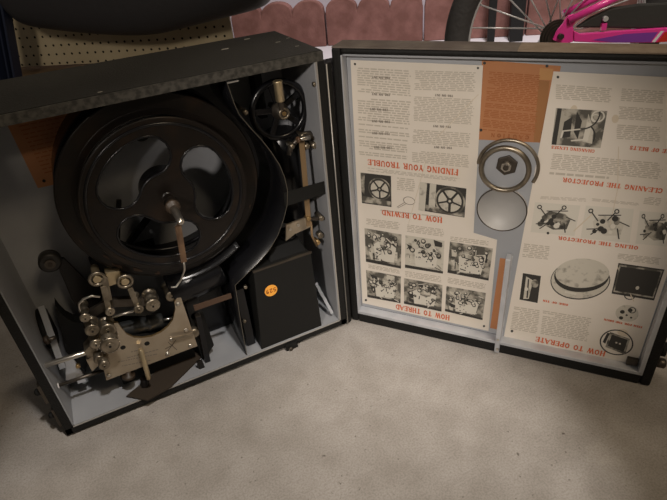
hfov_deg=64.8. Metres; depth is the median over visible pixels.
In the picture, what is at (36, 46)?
pegboard
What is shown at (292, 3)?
wall
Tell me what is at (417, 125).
instruction sheet
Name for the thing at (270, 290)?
price sticker
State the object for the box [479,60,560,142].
sheet
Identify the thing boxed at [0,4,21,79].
channel
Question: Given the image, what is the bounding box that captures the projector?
[35,73,333,400]
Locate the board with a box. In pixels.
[316,28,666,58]
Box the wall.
[230,0,637,39]
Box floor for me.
[0,316,666,499]
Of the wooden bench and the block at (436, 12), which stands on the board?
the block at (436, 12)
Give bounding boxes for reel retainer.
[477,138,539,192]
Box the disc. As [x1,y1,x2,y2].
[476,187,527,230]
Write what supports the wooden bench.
on the floor
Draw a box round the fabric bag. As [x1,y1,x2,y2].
[0,0,269,35]
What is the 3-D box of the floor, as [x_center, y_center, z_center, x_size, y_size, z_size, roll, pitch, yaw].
[0.243,-0.240,1.438,9.000,0.050,9.000,-19,36,-20]
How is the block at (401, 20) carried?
on the board
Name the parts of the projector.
knob, control rod, rod, roller arm, thumb knob, pressure arm, thumb knob, guide rod, pressure arm, leg, framing lever, mechanism plate, trip lever, divider plate, plate, crank handle, crank arm, motor, latch rod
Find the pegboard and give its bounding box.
[13,17,233,66]
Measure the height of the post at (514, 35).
0.500 m
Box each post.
[487,0,497,41]
[508,0,526,41]
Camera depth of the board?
2.37 m
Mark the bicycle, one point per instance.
(647, 18)
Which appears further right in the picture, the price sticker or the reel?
the price sticker
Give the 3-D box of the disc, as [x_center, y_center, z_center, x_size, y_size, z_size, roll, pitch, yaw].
[0.218,-0.052,0.680,0.063,0.063,0.005,10,36,22]
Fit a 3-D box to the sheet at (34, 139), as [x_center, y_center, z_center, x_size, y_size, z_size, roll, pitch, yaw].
[-0.337,-0.137,0.653,0.103,0.110,0.002,-19,36,-20]
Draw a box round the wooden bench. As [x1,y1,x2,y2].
[21,63,92,75]
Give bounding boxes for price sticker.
[265,285,276,295]
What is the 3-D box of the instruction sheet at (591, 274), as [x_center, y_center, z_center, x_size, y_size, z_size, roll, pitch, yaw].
[0.323,-0.017,0.652,0.178,0.397,0.001,10,36,22]
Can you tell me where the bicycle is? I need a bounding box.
[444,0,666,43]
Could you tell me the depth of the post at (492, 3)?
2.27 m
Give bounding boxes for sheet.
[8,114,66,187]
[351,60,496,330]
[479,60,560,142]
[504,71,666,361]
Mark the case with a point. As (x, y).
(30, 223)
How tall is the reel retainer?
0.071 m
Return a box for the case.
[0,31,666,434]
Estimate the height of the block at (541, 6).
0.204 m
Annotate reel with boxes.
[77,114,246,268]
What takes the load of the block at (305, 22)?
on the board
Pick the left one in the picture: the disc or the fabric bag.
the fabric bag
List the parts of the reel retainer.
hub plate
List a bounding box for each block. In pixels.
[231,0,327,46]
[325,0,422,45]
[424,0,527,40]
[524,0,636,34]
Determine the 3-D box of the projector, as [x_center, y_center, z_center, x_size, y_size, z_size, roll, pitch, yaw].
[-0.199,0.002,0.711,0.433,0.433,0.192,-19,36,-20]
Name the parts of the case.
mounting panel, paper strip, lid, liner frame, panel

